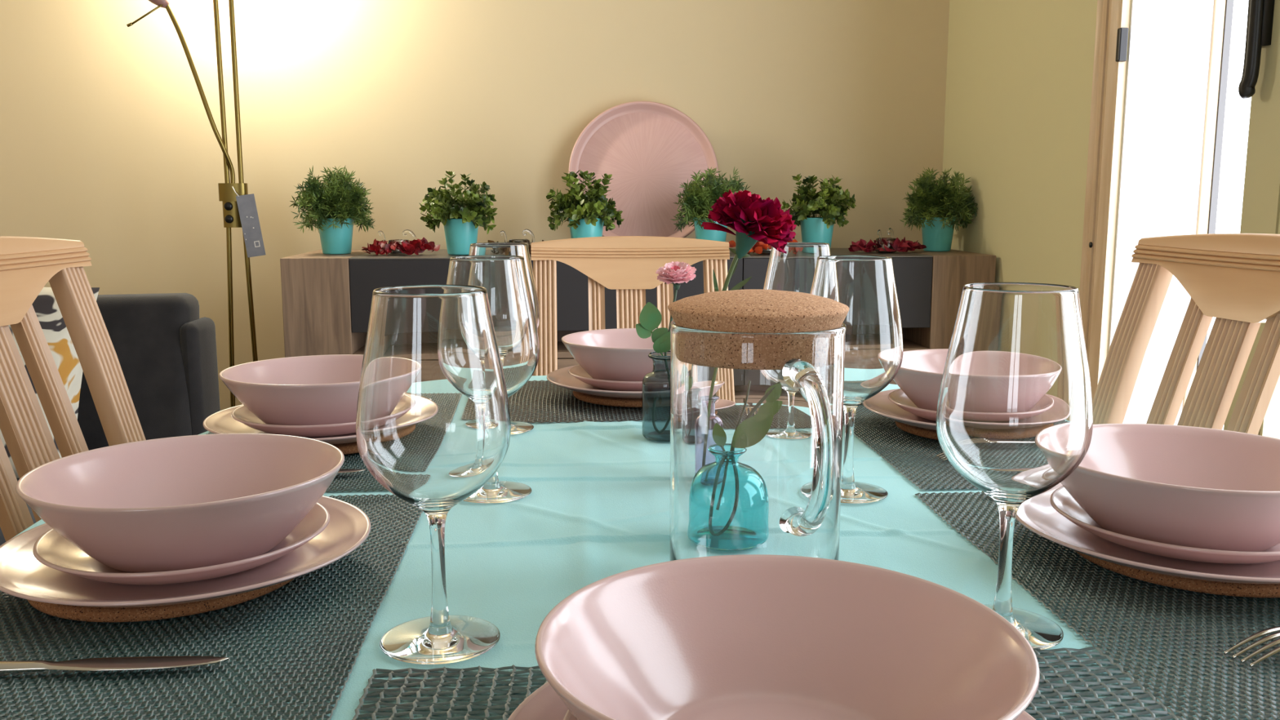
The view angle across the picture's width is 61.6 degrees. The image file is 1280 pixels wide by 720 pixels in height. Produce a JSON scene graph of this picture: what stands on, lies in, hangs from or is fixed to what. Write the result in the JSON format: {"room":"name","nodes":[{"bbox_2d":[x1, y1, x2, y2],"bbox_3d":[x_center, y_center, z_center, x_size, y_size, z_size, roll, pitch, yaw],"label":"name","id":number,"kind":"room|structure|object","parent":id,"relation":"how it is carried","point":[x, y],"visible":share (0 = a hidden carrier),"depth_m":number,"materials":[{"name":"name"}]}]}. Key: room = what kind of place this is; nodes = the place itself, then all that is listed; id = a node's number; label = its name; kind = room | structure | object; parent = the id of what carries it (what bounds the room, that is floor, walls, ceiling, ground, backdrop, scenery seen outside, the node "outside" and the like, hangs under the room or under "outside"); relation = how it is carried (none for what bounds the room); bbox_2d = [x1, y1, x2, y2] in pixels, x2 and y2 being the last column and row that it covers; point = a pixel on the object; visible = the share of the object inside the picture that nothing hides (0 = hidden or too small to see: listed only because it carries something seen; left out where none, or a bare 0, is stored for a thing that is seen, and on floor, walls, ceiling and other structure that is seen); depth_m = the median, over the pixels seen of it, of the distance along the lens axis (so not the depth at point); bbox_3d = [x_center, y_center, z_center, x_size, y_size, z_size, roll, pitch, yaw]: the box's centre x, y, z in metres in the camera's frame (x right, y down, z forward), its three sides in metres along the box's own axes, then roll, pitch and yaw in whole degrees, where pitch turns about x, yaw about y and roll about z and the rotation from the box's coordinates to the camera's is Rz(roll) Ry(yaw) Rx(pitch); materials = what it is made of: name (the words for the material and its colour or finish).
{"room":"dining room","nodes":[
{"label":"dining room","id":0,"kind":"room"},
{"bbox_2d":[0,0,949,410],"bbox_3d":[-0.773,-0.694,3.095,3.700,2.500,0.100,-1,9,-4],"label":"wall","id":1,"kind":"structure","parent":0,"point":[108,143],"depth_m":3.06,"materials":[{"name":"beige paint"}]},
{"bbox_2d":[942,0,1131,354],"bbox_3d":[1.181,-0.287,0.425,0.180,2.500,5.560,-1,9,-4],"label":"wall","id":2,"kind":"structure","parent":0,"point":[1020,73],"depth_m":2.62,"materials":[{"name":"beige paint"}]},
{"bbox_2d":[1079,0,1130,400],"bbox_3d":[0.953,-0.419,2.220,0.024,2.220,0.112,-1,9,-4],"label":"trim","id":3,"kind":"structure","parent":2,"relation":"attached to","point":[1108,77],"depth_m":2.21,"materials":[{"name":"brown wood"}]},
{"bbox_2d":[1115,27,1128,62],"bbox_3d":[0.956,-0.625,2.129,0.018,0.065,0.014,-1,9,-4],"label":"hinge","id":4,"kind":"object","parent":2,"relation":"attached to","point":[1122,33],"depth_m":2.12,"materials":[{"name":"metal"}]},
{"bbox_2d":[1108,0,1213,425],"bbox_3d":[1.054,-0.362,2.177,0.166,2.120,0.008,-1,9,-4],"label":"window","id":5,"kind":"structure","parent":2,"relation":"attached to","point":[1169,46],"depth_m":2.16,"materials":[{"name":"white glass"}]},
{"bbox_2d":[1182,0,1226,409],"bbox_3d":[1.148,-0.362,2.181,0.022,2.120,0.014,-1,9,-4],"label":"trim","id":6,"kind":"structure","parent":2,"relation":"attached to","point":[1219,10],"depth_m":2.16,"materials":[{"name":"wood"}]},
{"bbox_2d":[1196,0,1234,368],"bbox_3d":[1.166,-0.362,2.181,0.014,2.120,0.016,-1,9,-4],"label":"trim","id":7,"kind":"structure","parent":2,"relation":"attached to","point":[1229,3],"depth_m":2.16,"materials":[{"name":"grey"}]},
{"bbox_2d":[1223,0,1279,439],"bbox_3d":[1.039,-0.247,1.391,0.080,2.090,0.802,-1,9,-4],"label":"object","id":8,"kind":"structure","parent":2,"relation":"in","point":[1260,77],"depth_m":1.73,"materials":[{"name":"beige"}]},
{"bbox_3d":[-0.575,0.992,0.496,3.700,0.050,5.760,-1,9,-4],"label":"floor","id":9,"kind":"structure","parent":0,"visible":0},
{"bbox_2d":[0,235,146,542],"bbox_3d":[-0.503,0.352,1.257,0.576,0.986,0.410,1,9,6],"label":"dining chair","id":10,"kind":"object","parent":9,"relation":"on","point":[27,264],"visible":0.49,"depth_m":1.29,"materials":[{"name":"brown wood"}]},
{"bbox_2d":[0,293,220,545],"bbox_3d":[-1.331,0.294,2.212,0.733,0.812,0.660,-1,9,-4],"label":"armchair","id":11,"kind":"object","parent":9,"relation":"on","point":[166,354],"visible":0.28,"depth_m":2.37,"materials":[{"name":"grey fabric"}]},
{"bbox_2d":[0,478,35,545],"bbox_3d":[-1.315,0.316,2.140,0.645,0.130,0.510,-1,9,-4],"label":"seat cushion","id":12,"kind":"object","parent":11,"relation":"on","point":[2,540],"depth_m":1.91,"materials":[{"name":"grey fabric"}]},
{"bbox_2d":[0,287,99,478],"bbox_3d":[-1.360,0.038,2.211,0.462,0.449,0.180,-1,9,-8],"label":"cushion","id":13,"kind":"object","parent":11,"relation":"on","point":[46,307],"visible":0.18,"depth_m":2.20,"materials":[{"name":"fabric"}]},
{"bbox_2d":[126,0,257,407],"bbox_3d":[-1.112,-0.311,2.814,0.384,1.828,0.290,-1,9,-4],"label":"floor lamp","id":14,"kind":"object","parent":9,"relation":"on","point":[227,195],"visible":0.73,"depth_m":2.78,"materials":[{"name":"gold metal"}]},
{"bbox_2d":[231,186,266,257],"bbox_3d":[-1.017,-0.359,2.786,0.080,0.186,0.015,0,9,1],"label":"tag","id":15,"kind":"object","parent":14,"relation":"hanging from","point":[246,205],"visible":1,"depth_m":2.79,"materials":[{"name":"white"}]},
{"bbox_2d":[530,235,729,375],"bbox_3d":[-0.001,0.273,1.880,0.410,0.954,0.576,-1,9,-4],"label":"dining chair","id":16,"kind":"object","parent":9,"relation":"on","point":[627,264],"visible":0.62,"depth_m":2.06,"materials":[{"name":"brown wood"}]},
{"bbox_2d":[280,248,995,384],"bbox_3d":[0.001,0.143,2.978,1.806,0.880,0.430,-1,9,-4],"label":"sideboard","id":17,"kind":"object","parent":9,"relation":"on","point":[326,298],"visible":0.24,"depth_m":2.71,"materials":[{"name":"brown wood"}]},
{"bbox_2d":[289,164,375,253],"bbox_3d":[-0.801,-0.395,2.820,0.214,0.230,0.220,3,9,16],"label":"potted plant","id":18,"kind":"object","parent":17,"relation":"on","point":[334,209],"visible":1,"depth_m":2.78,"materials":[{"name":"green plant"}]},
{"bbox_2d":[377,229,416,255],"bbox_3d":[-0.627,-0.305,2.781,0.059,0.065,0.083,7,11,39],"label":"candle holder","id":19,"kind":"object","parent":17,"relation":"on","point":[397,252],"visible":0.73,"depth_m":2.77,"materials":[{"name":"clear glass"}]},
{"bbox_2d":[361,237,439,255],"bbox_3d":[-0.622,-0.296,2.784,0.204,0.044,0.113,-1,9,-4],"label":"wreath","id":20,"kind":"object","parent":17,"relation":"on","point":[419,246],"visible":1,"depth_m":2.76,"materials":[{"name":"red plant"}]},
{"bbox_2d":[418,170,497,254],"bbox_3d":[-0.469,-0.382,2.786,0.199,0.214,0.222,-1,9,-4],"label":"potted plant","id":21,"kind":"object","parent":17,"relation":"on","point":[461,217],"visible":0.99,"depth_m":2.75,"materials":[{"name":"green plant"}]},
{"bbox_2d":[488,240,543,253],"bbox_3d":[-0.308,-0.296,2.804,0.190,0.038,0.135,-1,9,-4],"label":"wreath","id":22,"kind":"object","parent":17,"relation":"on","point":[489,241],"visible":0.06,"depth_m":2.77,"materials":[{"name":"red plant"}]},
{"bbox_2d":[500,229,534,247],"bbox_3d":[-0.319,-0.308,2.798,0.064,0.065,0.076,3,9,21],"label":"candle holder","id":23,"kind":"object","parent":17,"relation":"on","point":[523,241],"visible":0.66,"depth_m":2.79,"materials":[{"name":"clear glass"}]},
{"bbox_2d":[546,169,624,238],"bbox_3d":[-0.153,-0.391,2.826,0.212,0.220,0.222,5,10,28],"label":"potted plant","id":24,"kind":"object","parent":17,"relation":"on","point":[588,213],"visible":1,"depth_m":2.79,"materials":[{"name":"green plant"}]},
{"bbox_2d":[352,337,928,358],"bbox_3d":[0.001,-0.047,2.950,1.476,0.016,0.427,-1,9,-4],"label":"shelf","id":25,"kind":"object","parent":17,"relation":"attached to","point":[909,344],"depth_m":2.81,"materials":[{"name":"wood"}]},
{"bbox_2d":[568,101,718,237],"bbox_3d":[0.011,-0.525,3.045,0.426,0.415,0.117,-1,9,-4],"label":"round tray","id":26,"kind":"object","parent":17,"relation":"on","point":[649,149],"visible":0.62,"depth_m":3.06,"materials":[{"name":"pink"}]},
{"bbox_2d":[671,166,750,241],"bbox_3d":[0.193,-0.403,2.876,0.220,0.230,0.214,-3,9,-20],"label":"potted plant","id":27,"kind":"object","parent":17,"relation":"on","point":[698,200],"visible":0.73,"depth_m":2.83,"materials":[{"name":"green plant"}]},
{"bbox_2d":[728,239,798,253],"bbox_3d":[0.334,-0.298,2.807,0.171,0.042,0.142,-4,10,-26],"label":"wreath","id":28,"kind":"object","parent":17,"relation":"on","point":[758,246],"visible":0.27,"depth_m":2.77,"materials":[{"name":"orange plant"}]},
{"bbox_2d":[756,240,771,254],"bbox_3d":[0.332,-0.309,2.803,0.063,0.065,0.078,2,9,11],"label":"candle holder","id":29,"kind":"object","parent":17,"relation":"on","point":[767,251],"visible":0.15,"depth_m":2.78,"materials":[{"name":"clear glass"}]},
{"bbox_2d":[758,244,771,254],"bbox_3d":[0.334,-0.296,2.808,0.059,0.038,0.059,-8,11,-41],"label":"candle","id":30,"kind":"object","parent":29,"relation":"on","point":[767,251],"depth_m":2.78,"materials":[{"name":"clear glass"}]},
{"bbox_2d":[781,173,856,248],"bbox_3d":[0.486,-0.397,2.899,0.207,0.211,0.192,5,10,30],"label":"potted plant","id":31,"kind":"object","parent":17,"relation":"on","point":[830,203],"visible":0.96,"depth_m":2.87,"materials":[{"name":"green plant"}]},
{"bbox_2d":[875,227,896,253],"bbox_3d":[0.665,-0.323,2.899,0.059,0.065,0.085,1,9,7],"label":"candle holder","id":32,"kind":"object","parent":17,"relation":"on","point":[878,240],"visible":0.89,"depth_m":2.88,"materials":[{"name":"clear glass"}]},
{"bbox_2d":[848,236,926,252],"bbox_3d":[0.676,-0.313,2.904,0.221,0.043,0.130,-1,9,-4],"label":"wreath","id":33,"kind":"object","parent":17,"relation":"on","point":[904,246],"visible":0.86,"depth_m":2.88,"materials":[{"name":"red plant"}]},
{"bbox_2d":[899,167,977,251],"bbox_3d":[0.820,-0.416,2.962,0.214,0.230,0.220,-7,11,-38],"label":"potted plant","id":34,"kind":"object","parent":17,"relation":"on","point":[944,199],"visible":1,"depth_m":2.92,"materials":[{"name":"green plant"}]},
{"bbox_2d":[1092,233,1279,435],"bbox_3d":[0.486,0.344,1.311,0.576,0.986,0.410,-2,9,-12],"label":"dining chair","id":35,"kind":"object","parent":9,"relation":"on","point":[1233,279],"visible":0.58,"depth_m":1.34,"materials":[{"name":"brown wood"}]},
{"bbox_3d":[0.031,0.500,1.077,1.112,0.748,1.392,-1,9,-4],"label":"dining table","id":36,"kind":"object","parent":9,"relation":"on","visible":0},
{"bbox_2d":[0,375,1279,719],"bbox_3d":[0.033,0.185,1.028,1.178,0.125,1.452,-1,9,-4],"label":"tablecloth","id":37,"kind":"object","parent":36,"relation":"on","point":[597,508],"visible":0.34,"depth_m":0.84,"materials":[{"name":"teal fabric"}]},
{"bbox_2d":[0,493,422,719],"bbox_3d":[-0.338,0.164,0.768,0.316,0.003,0.476,-1,9,-4],"label":"placemat","id":38,"kind":"object","parent":37,"relation":"on","point":[13,707],"visible":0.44,"depth_m":0.67,"materials":[{"name":"grey"}]},
{"bbox_2d":[0,656,228,673],"bbox_3d":[-0.349,0.179,0.629,0.210,0.007,0.018,-1,9,-3],"label":"table knife","id":39,"kind":"object","parent":38,"relation":"on","point":[140,662],"visible":1,"depth_m":0.63,"materials":[{"name":"silver metal"}]},
{"bbox_2d":[26,577,294,622],"bbox_3d":[-0.344,0.153,0.791,0.191,0.010,0.191,-1,9,-4],"label":"trivet","id":40,"kind":"object","parent":38,"relation":"on","point":[65,611],"visible":0.28,"depth_m":0.70,"materials":[{"name":"brown wood"}]},
{"bbox_2d":[0,495,371,607],"bbox_3d":[-0.332,0.139,0.792,0.260,0.018,0.260,1,9,9],"label":"dinner plate","id":41,"kind":"object","parent":40,"relation":"on","point":[22,575],"visible":0.48,"depth_m":0.74,"materials":[{"name":"pink glazed ceramic"}]},
{"bbox_2d":[32,502,329,585],"bbox_3d":[-0.332,0.133,0.791,0.200,0.021,0.200,-1,9,-10],"label":"plate","id":42,"kind":"object","parent":41,"relation":"on","point":[51,549],"visible":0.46,"depth_m":0.74,"materials":[{"name":"pink glazed ceramic"}]},
{"bbox_2d":[15,433,344,573],"bbox_3d":[-0.330,0.108,0.790,0.227,0.062,0.227,-1,9,-4],"label":"bowl","id":43,"kind":"object","parent":42,"relation":"on","point":[191,501],"visible":0.96,"depth_m":0.79,"materials":[{"name":"pink glazed ceramic"}]},
{"bbox_2d":[205,431,387,492],"bbox_3d":[-0.376,0.089,1.260,0.305,0.003,0.490,-1,9,-4],"label":"placemat","id":44,"kind":"object","parent":37,"relation":"on","point":[359,460],"visible":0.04,"depth_m":1.06,"materials":[{"name":"grey fabric"}]},
{"bbox_2d":[333,442,359,454],"bbox_3d":[-0.359,0.085,1.236,0.191,0.010,0.191,-1,9,-4],"label":"trivet","id":45,"kind":"object","parent":44,"relation":"on","point":[346,448],"visible":0.05,"depth_m":1.16,"materials":[{"name":"brown wood"}]},
{"bbox_2d":[202,404,356,444],"bbox_3d":[-0.363,0.071,1.238,0.260,0.018,0.260,-3,9,-17],"label":"dinner plate","id":46,"kind":"object","parent":45,"relation":"on","point":[222,421],"visible":0.2,"depth_m":1.20,"materials":[{"name":"pink glazed ceramic"}]},
{"bbox_2d":[231,404,355,436],"bbox_3d":[-0.363,0.065,1.236,0.200,0.021,0.200,-7,11,-39],"label":"plate","id":47,"kind":"object","parent":46,"relation":"on","point":[242,414],"visible":0.32,"depth_m":1.16,"materials":[{"name":"pink ceramic"}]},
{"bbox_2d":[218,354,363,425],"bbox_3d":[-0.365,0.040,1.235,0.227,0.062,0.227,-1,9,-4],"label":"bowl","id":48,"kind":"object","parent":47,"relation":"on","point":[313,389],"visible":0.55,"depth_m":1.17,"materials":[{"name":"pink glazed ceramic"}]},
{"bbox_2d":[337,469,365,473],"bbox_3d":[-0.380,0.112,1.068,0.210,0.007,0.018,-1,9,-4],"label":"table knife","id":49,"kind":"object","parent":44,"relation":"on","point":[340,470],"visible":0.17,"depth_m":1.07,"materials":[{"name":"silver metal"}]},
{"bbox_2d":[355,284,511,664],"bbox_3d":[-0.126,0.067,0.663,0.093,0.223,0.093,5,10,31],"label":"wine glass","id":50,"kind":"object","parent":37,"relation":"on","point":[433,423],"visible":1,"depth_m":0.62,"materials":[{"name":"clear glass"}]},
{"bbox_2d":[445,255,539,503],"bbox_3d":[-0.140,0.016,1.001,0.093,0.223,0.093,-7,11,-39],"label":"wine glass","id":51,"kind":"object","parent":37,"relation":"on","point":[504,278],"visible":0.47,"depth_m":0.96,"materials":[{"name":"clear glass"}]},
{"bbox_2d":[468,242,539,434],"bbox_3d":[-0.166,-0.027,1.282,0.093,0.223,0.093,-7,11,-39],"label":"wine glass","id":52,"kind":"object","parent":37,"relation":"on","point":[520,249],"visible":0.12,"depth_m":1.26,"materials":[{"name":"clear glass"}]},
{"bbox_2d":[642,351,670,441],"bbox_3d":[0.033,0.041,1.248,0.061,0.098,0.061,-8,12,-41],"label":"bottle vase","id":53,"kind":"object","parent":37,"relation":"on","point":[656,383],"visible":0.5,"depth_m":1.23,"materials":[{"name":"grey glass"}]},
{"bbox_2d":[635,261,696,355],"bbox_3d":[0.030,-0.013,1.233,0.069,0.200,0.047,-1,9,-4],"label":"rose","id":54,"kind":"object","parent":53,"relation":"in","point":[675,273],"visible":0.94,"depth_m":1.23,"materials":[{"name":"pink"}]},
{"bbox_2d":[507,379,844,422],"bbox_3d":[0.017,0.052,1.497,0.490,0.003,0.308,-1,9,-4],"label":"placemat","id":55,"kind":"object","parent":37,"relation":"on","point":[571,402],"visible":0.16,"depth_m":1.42,"materials":[{"name":"grey"}]},
{"bbox_2d":[573,391,642,407],"bbox_3d":[0.002,0.044,1.504,0.191,0.010,0.191,-1,9,-4],"label":"trivet","id":56,"kind":"object","parent":55,"relation":"on","point":[605,401],"visible":0.2,"depth_m":1.42,"materials":[{"name":"brown wood"}]},
{"bbox_2d":[546,365,642,398],"bbox_3d":[-0.001,0.030,1.507,0.260,0.018,0.260,1,9,9],"label":"dinner plate","id":57,"kind":"object","parent":56,"relation":"on","point":[561,377],"visible":0.3,"depth_m":1.45,"materials":[{"name":"pink ceramic"}]},
{"bbox_2d":[568,364,642,391],"bbox_3d":[-0.001,0.024,1.506,0.200,0.021,0.200,-1,9,-10],"label":"plate","id":58,"kind":"object","parent":57,"relation":"on","point":[577,371],"visible":0.32,"depth_m":1.43,"materials":[{"name":"pink ceramic"}]},
{"bbox_2d":[561,328,670,381],"bbox_3d":[0.000,-0.001,1.503,0.227,0.062,0.227,-1,9,-4],"label":"bowl","id":59,"kind":"object","parent":58,"relation":"on","point":[619,354],"visible":0.5,"depth_m":1.44,"materials":[{"name":"pink ceramic"}]},
{"bbox_2d":[667,288,848,560],"bbox_3d":[0.089,0.062,0.716,0.147,0.216,0.119,7,11,38],"label":"glass jug","id":60,"kind":"object","parent":37,"relation":"on","point":[757,375],"visible":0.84,"depth_m":0.67,"materials":[{"name":"clear glass"}]},
{"bbox_2d":[351,646,1179,719],"bbox_3d":[0.074,0.204,0.503,0.446,0.003,0.306,-1,9,-4],"label":"placemat","id":61,"kind":"object","parent":37,"relation":"on","point":[528,689],"visible":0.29,"depth_m":0.61,"materials":[{"name":"grey"}]},
{"bbox_3d":[0.067,0.199,0.493,0.191,0.010,0.191,-1,9,-4],"label":"trivet","id":62,"kind":"object","parent":61,"relation":"on","visible":0},
{"bbox_2d":[507,681,1035,719],"bbox_3d":[0.063,0.185,0.491,0.260,0.018,0.260,1,9,9],"label":"dinner plate","id":63,"kind":"object","parent":62,"relation":"on","point":[544,704],"visible":0.12,"depth_m":0.53,"materials":[{"name":"pink glazed ceramic"}]},
{"bbox_2d":[563,709,577,719],"bbox_3d":[0.063,0.179,0.490,0.200,0.021,0.200,-1,9,-10],"label":"plate","id":64,"kind":"object","parent":63,"relation":"on","point":[569,716],"visible":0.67,"depth_m":0.50,"materials":[{"name":"pink ceramic"}]},
{"bbox_2d":[534,554,1039,719],"bbox_3d":[0.063,0.154,0.488,0.227,0.062,0.227,-1,9,-4],"label":"bowl","id":65,"kind":"object","parent":64,"relation":"on","point":[741,637],"visible":1,"depth_m":0.55,"materials":[{"name":"pink ceramic"}]},
{"bbox_2d":[763,242,831,293],"bbox_3d":[0.190,-0.028,1.288,0.093,0.223,0.093,5,10,31],"label":"wine glass","id":66,"kind":"object","parent":37,"relation":"on","point":[794,270],"visible":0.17,"depth_m":1.24,"materials":[{"name":"clear glass"}]},
{"bbox_2d":[809,255,903,503],"bbox_3d":[0.197,0.016,1.001,0.093,0.223,0.093,-7,11,-39],"label":"wine glass","id":67,"kind":"object","parent":37,"relation":"on","point":[866,284],"visible":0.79,"depth_m":0.96,"materials":[{"name":"clear glass"}]},
{"bbox_2d":[842,402,977,490],"bbox_3d":[0.407,0.087,1.273,0.309,0.003,0.479,-1,9,-4],"label":"placemat","id":68,"kind":"object","parent":37,"relation":"on","point":[860,419],"visible":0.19,"depth_m":1.18,"materials":[{"name":"grey fabric"}]},
{"bbox_2d":[894,421,937,439],"bbox_3d":[0.404,0.077,1.288,0.191,0.010,0.191,-1,9,-4],"label":"trivet","id":69,"kind":"object","parent":68,"relation":"on","point":[928,433],"visible":0.15,"depth_m":1.24,"materials":[{"name":"brown wood"}]},
{"bbox_2d":[862,388,936,431],"bbox_3d":[0.400,0.063,1.289,0.260,0.018,0.260,-5,10,-28],"label":"dinner plate","id":70,"kind":"object","parent":69,"relation":"on","point":[879,403],"visible":0.21,"depth_m":1.29,"materials":[{"name":"pink ceramic"}]},
{"bbox_2d":[888,388,936,421],"bbox_3d":[0.400,0.057,1.288,0.200,0.021,0.200,-7,11,-39],"label":"plate","id":71,"kind":"object","parent":70,"relation":"on","point":[898,397],"visible":0.24,"depth_m":1.26,"materials":[{"name":"pink ceramic"}]},
{"bbox_2d":[893,348,948,411],"bbox_3d":[0.401,0.033,1.285,0.220,0.062,0.220,-2,9,-13],"label":"bowl","id":72,"kind":"object","parent":71,"relation":"on","point":[920,373],"visible":0.22,"depth_m":1.25,"materials":[{"name":"pink ceramic"}]},
{"bbox_2d":[936,452,947,461],"bbox_3d":[0.420,0.097,1.148,0.205,0.014,0.023,-1,9,-6],"label":"fork","id":73,"kind":"object","parent":68,"relation":"on","point":[943,453],"visible":0.09,"depth_m":1.14,"materials":[{"name":"silver metal"}]},
{"bbox_2d":[936,282,1093,650],"bbox_3d":[0.235,0.065,0.681,0.093,0.223,0.093,5,10,31],"label":"wine glass","id":74,"kind":"object","parent":37,"relation":"on","point":[1015,414],"visible":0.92,"depth_m":0.64,"materials":[{"name":"clear glass"}]},
{"bbox_2d":[915,491,1279,719],"bbox_3d":[0.434,0.159,0.799,0.324,0.003,0.462,-1,9,-4],"label":"placemat","id":75,"kind":"object","parent":37,"relation":"on","point":[1217,611],"visible":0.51,"depth_m":0.71,"materials":[{"name":"grey"}]},
{"bbox_2d":[1074,550,1279,597],"bbox_3d":[0.434,0.147,0.834,0.191,0.010,0.191,-1,9,-4],"label":"trivet","id":76,"kind":"object","parent":75,"relation":"on","point":[1251,590],"visible":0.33,"depth_m":0.75,"materials":[{"name":"brown wood"}]},
{"bbox_2d":[1015,483,1279,584],"bbox_3d":[0.424,0.133,0.833,0.260,0.018,0.260,-3,9,-17],"label":"dinner plate","id":77,"kind":"object","parent":76,"relation":"on","point":[1037,513],"visible":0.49,"depth_m":0.78,"materials":[{"name":"pink glazed ceramic"}]},
{"bbox_2d":[1049,486,1279,564],"bbox_3d":[0.424,0.127,0.832,0.200,0.021,0.200,-7,11,-39],"label":"plate","id":78,"kind":"object","parent":77,"relation":"on","point":[1060,500],"visible":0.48,"depth_m":0.76,"materials":[{"name":"pink glazed ceramic"}]},
{"bbox_2d":[1060,423,1279,551],"bbox_3d":[0.422,0.102,0.829,0.227,0.062,0.227,-1,9,-4],"label":"bowl","id":79,"kind":"object","parent":78,"relation":"on","point":[1207,488],"visible":0.85,"depth_m":0.81,"materials":[{"name":"pink glazed ceramic"}]},
{"bbox_2d":[1223,626,1279,667],"bbox_3d":[0.456,0.170,0.674,0.205,0.014,0.023,-3,9,-18],"label":"fork","id":80,"kind":"object","parent":75,"relation":"on","point":[1277,628],"visible":1,"depth_m":0.65,"materials":[{"name":"silver metal"}]},
{"bbox_3d":[0.060,0.066,1.064,0.038,0.104,0.038,-1,9,-4],"label":"bottle vase","id":81,"kind":"object","parent":37,"relation":"on","visible":0},
{"bbox_2d":[701,189,796,291],"bbox_3d":[0.105,-0.022,1.033,0.085,0.282,0.083,-6,11,-34],"label":"carnation","id":82,"kind":"object","parent":81,"relation":"in","point":[753,219],"visible":0.94,"depth_m":1.00,"materials":[{"name":"red plant"}]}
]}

